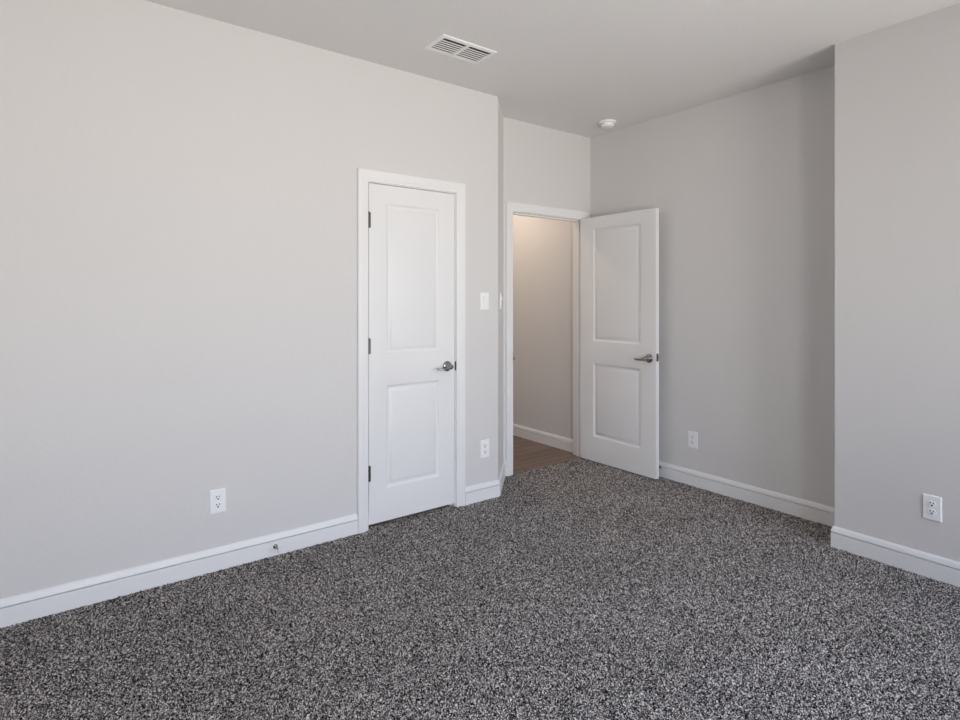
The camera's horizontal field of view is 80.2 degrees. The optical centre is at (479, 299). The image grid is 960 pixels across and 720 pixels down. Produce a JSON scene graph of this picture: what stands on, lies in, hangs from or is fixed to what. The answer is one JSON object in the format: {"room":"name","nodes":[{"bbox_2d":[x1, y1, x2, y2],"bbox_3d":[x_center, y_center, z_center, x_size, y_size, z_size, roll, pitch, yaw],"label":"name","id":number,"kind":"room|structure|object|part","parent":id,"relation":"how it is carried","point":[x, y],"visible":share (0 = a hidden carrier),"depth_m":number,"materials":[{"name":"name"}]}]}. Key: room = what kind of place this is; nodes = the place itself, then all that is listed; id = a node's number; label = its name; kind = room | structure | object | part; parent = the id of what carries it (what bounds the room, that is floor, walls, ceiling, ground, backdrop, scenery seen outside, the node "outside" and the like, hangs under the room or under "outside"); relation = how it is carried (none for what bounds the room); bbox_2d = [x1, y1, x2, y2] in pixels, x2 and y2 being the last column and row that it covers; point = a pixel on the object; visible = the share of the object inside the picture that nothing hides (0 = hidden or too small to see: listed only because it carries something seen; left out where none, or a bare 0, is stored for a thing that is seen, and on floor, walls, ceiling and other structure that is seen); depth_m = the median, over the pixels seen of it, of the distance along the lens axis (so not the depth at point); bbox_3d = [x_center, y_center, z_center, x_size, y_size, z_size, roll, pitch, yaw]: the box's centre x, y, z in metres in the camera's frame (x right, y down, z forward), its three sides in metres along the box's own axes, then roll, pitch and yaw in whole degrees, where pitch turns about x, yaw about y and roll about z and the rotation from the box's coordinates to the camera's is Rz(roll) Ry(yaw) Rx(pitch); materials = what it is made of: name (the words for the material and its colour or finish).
{"room":"empty bedroom","nodes":[
{"label":"empty bedroom","id":0,"kind":"room"},
{"bbox_2d":[0,0,497,598],"bbox_3d":[-1.236,-0.024,2.974,3.307,2.743,0.115,0,0,-37],"label":"wall","id":1,"kind":"structure","parent":0,"point":[178,188],"depth_m":2.76,"materials":[{"name":"grey paint"}]},
{"bbox_2d":[0,514,357,627],"bbox_3d":[-1.569,1.291,2.644,2.148,0.114,0.015,0,0,-37],"label":"baseboard","id":2,"kind":"structure","parent":1,"relation":"attached to","point":[24,607],"depth_m":2.69,"materials":[{"name":"white paint"}]},
{"bbox_2d":[210,488,225,514],"bbox_3d":[-1.307,1.005,2.844,0.075,0.119,0.008,0,0,-37],"label":"electrical outlet","id":3,"kind":"object","parent":1,"relation":"attached to","point":[218,496],"visible":1,"depth_m":2.84,"materials":[{"name":"white plastic"}]},
{"bbox_2d":[214,502,221,507],"bbox_3d":[-1.306,1.024,2.841,0.034,0.026,0.003,0,0,-37],"label":"receptacle","id":4,"kind":"object","parent":3,"relation":"attached to","point":[216,504],"depth_m":2.84,"materials":[{"name":"white plastic"}]},
{"bbox_2d":[214,494,221,499],"bbox_3d":[-1.306,0.985,2.841,0.034,0.026,0.003,0,0,-37],"label":"receptacle","id":5,"kind":"object","parent":3,"relation":"attached to","point":[216,496],"depth_m":2.84,"materials":[{"name":"white plastic"}]},
{"bbox_2d":[273,544,280,552],"bbox_3d":[-1.054,1.298,2.970,0.023,0.023,0.077,0,0,-37],"label":"door stop","id":6,"kind":"object","parent":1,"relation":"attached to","point":[275,546],"visible":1,"depth_m":2.98,"materials":[{"name":"silver metal"}]},
{"bbox_2d":[357,168,464,533],"bbox_3d":[-0.436,0.293,3.560,0.758,2.109,0.132,0,0,-37],"label":"door frame","id":7,"kind":"structure","parent":1,"relation":"attached to","point":[364,176],"depth_m":3.32,"materials":[{"name":"white paint"}]},
{"bbox_3d":[-0.679,0.293,3.307,0.067,2.109,0.017,0,0,-37],"label":"casing","id":8,"kind":"part","parent":7,"relation":"part of","materials":[{"name":"white paint"}]},
{"bbox_3d":[-0.402,-0.728,3.514,0.758,0.067,0.017,0,0,-37],"label":"head casing","id":9,"kind":"part","parent":7,"relation":"part of","materials":[{"name":"white paint"}]},
{"bbox_3d":[-0.125,0.293,3.720,0.067,2.109,0.017,0,0,-37],"label":"casing","id":10,"kind":"part","parent":7,"relation":"part of","materials":[{"name":"white paint"}]},
{"bbox_2d":[368,183,454,524],"bbox_3d":[-0.403,0.316,3.509,0.618,2.007,0.098,0,0,-37],"label":"door","id":11,"kind":"structure","parent":1,"relation":"in","point":[411,232],"depth_m":3.51,"materials":[{"name":"white paint"}]},
{"bbox_3d":[-0.219,0.428,3.604,0.120,0.036,0.031,0,0,-37],"label":"lever","id":12,"kind":"part","parent":11,"relation":"part of","materials":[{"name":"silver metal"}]},
{"bbox_2d":[480,292,488,309],"bbox_3d":[0.034,0.009,3.841,0.072,0.118,0.014,0,0,-37],"label":"light switch","id":13,"kind":"object","parent":1,"relation":"attached to","point":[484,296],"visible":1,"depth_m":3.84,"materials":[{"name":"white plastic"}]},
{"bbox_2d":[480,439,488,458],"bbox_3d":[0.034,1.005,3.845,0.075,0.119,0.008,0,0,-37],"label":"electrical outlet","id":14,"kind":"object","parent":1,"relation":"attached to","point":[484,444],"visible":1,"depth_m":3.84,"materials":[{"name":"white plastic"}]},
{"bbox_2d":[0,435,959,719],"bbox_3d":[-0.035,1.384,2.522,4.690,0.087,6.515,0,0,-37],"label":"floor","id":15,"kind":"structure","parent":0,"point":[585,589],"depth_m":2.34,"materials":[{"name":"grey carpet"}]},
{"bbox_2d":[498,99,502,477],"bbox_3d":[0.093,-0.024,4.138,0.115,2.743,0.432,0,0,7],"label":"wall","id":16,"kind":"structure","parent":0,"point":[500,115],"depth_m":4.11,"materials":[{"name":"grey paint"}]},
{"bbox_2d":[465,461,506,504],"bbox_3d":[0.108,1.291,4.021,0.149,0.114,0.685,0,0,25],"label":"baseboard","id":17,"kind":"structure","parent":16,"relation":"attached to","point":[491,489],"depth_m":3.84,"materials":[{"name":"white paint"}]},
{"bbox_2d":[500,293,501,308],"bbox_3d":[0.153,0.009,4.096,0.014,0.118,0.072,0,0,7],"label":"light switch","id":18,"kind":"object","parent":16,"relation":"attached to","point":[500,293],"visible":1,"depth_m":4.07,"materials":[{"name":"white plastic"}]},
{"bbox_2d":[513,215,572,438],"bbox_3d":[0.356,-0.024,5.751,0.115,2.743,1.809,0,0,-37],"label":"wall","id":19,"kind":"structure","parent":0,"point":[542,248],"depth_m":5.34,"materials":[{"name":"grey paint"}]},
{"bbox_2d":[513,424,572,452],"bbox_3d":[0.337,1.291,5.668,0.015,0.114,1.699,0,0,-37],"label":"baseboard","id":20,"kind":"structure","parent":19,"relation":"attached to","point":[556,441],"depth_m":5.31,"materials":[{"name":"white paint"}]},
{"bbox_2d":[503,117,589,461],"bbox_3d":[0.498,-0.024,4.656,1.052,2.743,0.115,0,0,-37],"label":"wall","id":21,"kind":"structure","parent":0,"point":[543,166],"depth_m":4.56,"materials":[{"name":"grey paint"}]},
{"bbox_2d":[506,201,589,475],"bbox_3d":[0.536,0.297,4.674,0.923,2.101,0.132,0,0,-37],"label":"door frame","id":22,"kind":"structure","parent":21,"relation":"attached to","point":[512,208],"depth_m":4.54,"materials":[{"name":"white paint"}]},
{"bbox_3d":[0.228,0.297,4.372,0.067,2.101,0.017,0,0,-37],"label":"casing","id":23,"kind":"part","parent":22,"relation":"part of","materials":[{"name":"white paint"}]},
{"bbox_3d":[0.571,-0.720,4.628,0.923,0.067,0.017,0,0,-37],"label":"head casing","id":24,"kind":"part","parent":22,"relation":"part of","materials":[{"name":"white paint"}]},
{"bbox_2d":[581,208,658,478],"bbox_3d":[1.098,0.325,4.554,0.158,2.026,0.770,0,0,-37],"label":"door","id":25,"kind":"structure","parent":21,"relation":"in","point":[620,251],"depth_m":4.51,"materials":[{"name":"white paint"}]},
{"bbox_3d":[1.211,0.441,4.300,0.031,0.036,0.120,0,0,-37],"label":"lever","id":26,"kind":"part","parent":25,"relation":"part of","materials":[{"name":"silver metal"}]},
{"bbox_2d":[145,0,959,137],"bbox_3d":[-0.065,-1.445,2.562,4.690,0.100,6.615,0,0,-37],"label":"ceiling","id":27,"kind":"structure","parent":0,"point":[569,66],"depth_m":3.07,"materials":[{"name":"grey paint"}]},
{"bbox_2d":[423,34,496,63],"bbox_3d":[-0.110,-1.391,3.180,0.362,0.010,0.205,0,0,-37],"label":"ceiling vent","id":28,"kind":"object","parent":27,"relation":"in","point":[444,44],"visible":1,"depth_m":3.16,"materials":[{"name":"white metal"}]},
{"bbox_2d":[599,119,615,128],"bbox_3d":[0.998,-1.372,4.467,0.128,0.047,0.128,0,0,-37],"label":"smoke detector","id":29,"kind":"object","parent":27,"relation":"attached to","point":[607,123],"visible":1,"depth_m":4.43,"materials":[{"name":"white plastic"}]},
{"bbox_3d":[0.998,-1.387,4.467,0.128,0.016,0.128,0,0,-37],"label":"plate","id":30,"kind":"part","parent":29,"relation":"part of","materials":[{"name":"white plastic"}]},
{"bbox_2d":[590,65,834,507],"bbox_3d":[1.576,-0.024,4.187,0.115,2.743,2.156,0,0,-37],"label":"wall","id":31,"kind":"structure","parent":0,"point":[742,185],"depth_m":3.82,"materials":[{"name":"grey paint"}]},
{"bbox_2d":[688,431,697,448],"bbox_3d":[1.541,1.014,4.131,0.008,0.119,0.075,0,0,-37],"label":"electrical outlet","id":32,"kind":"object","parent":31,"relation":"attached to","point":[692,436],"visible":1,"depth_m":4.12,"materials":[{"name":"white plastic"}]},
{"bbox_2d":[835,3,959,561],"bbox_3d":[2.829,-0.024,2.258,0.415,2.743,2.434,0,0,-37],"label":"wall","id":33,"kind":"structure","parent":0,"point":[897,86],"depth_m":2.88,"materials":[{"name":"grey paint"}]},
{"bbox_2d":[659,461,959,586],"bbox_3d":[2.167,1.291,3.037,0.315,0.114,4.476,0,0,-37],"label":"baseboard","id":34,"kind":"structure","parent":33,"relation":"attached to","point":[945,570],"depth_m":3.38,"materials":[{"name":"white paint"}]},
{"bbox_2d":[923,493,941,521],"bbox_3d":[2.189,1.008,2.762,0.008,0.119,0.075,0,0,-37],"label":"electrical outlet","id":35,"kind":"object","parent":33,"relation":"attached to","point":[932,505],"visible":1,"depth_m":2.76,"materials":[{"name":"white plastic"}]},
{"bbox_2d":[928,509,935,514],"bbox_3d":[2.187,1.027,2.760,0.003,0.026,0.034,0,0,-37],"label":"receptacle","id":36,"kind":"object","parent":35,"relation":"attached to","point":[930,511],"depth_m":2.76,"materials":[{"name":"white plastic"}]},
{"bbox_2d":[928,501,935,506],"bbox_3d":[2.187,0.988,2.760,0.003,0.026,0.034,0,0,-37],"label":"receptacle","id":37,"kind":"object","parent":35,"relation":"attached to","point":[930,503],"depth_m":2.76,"materials":[{"name":"white plastic"}]}
]}

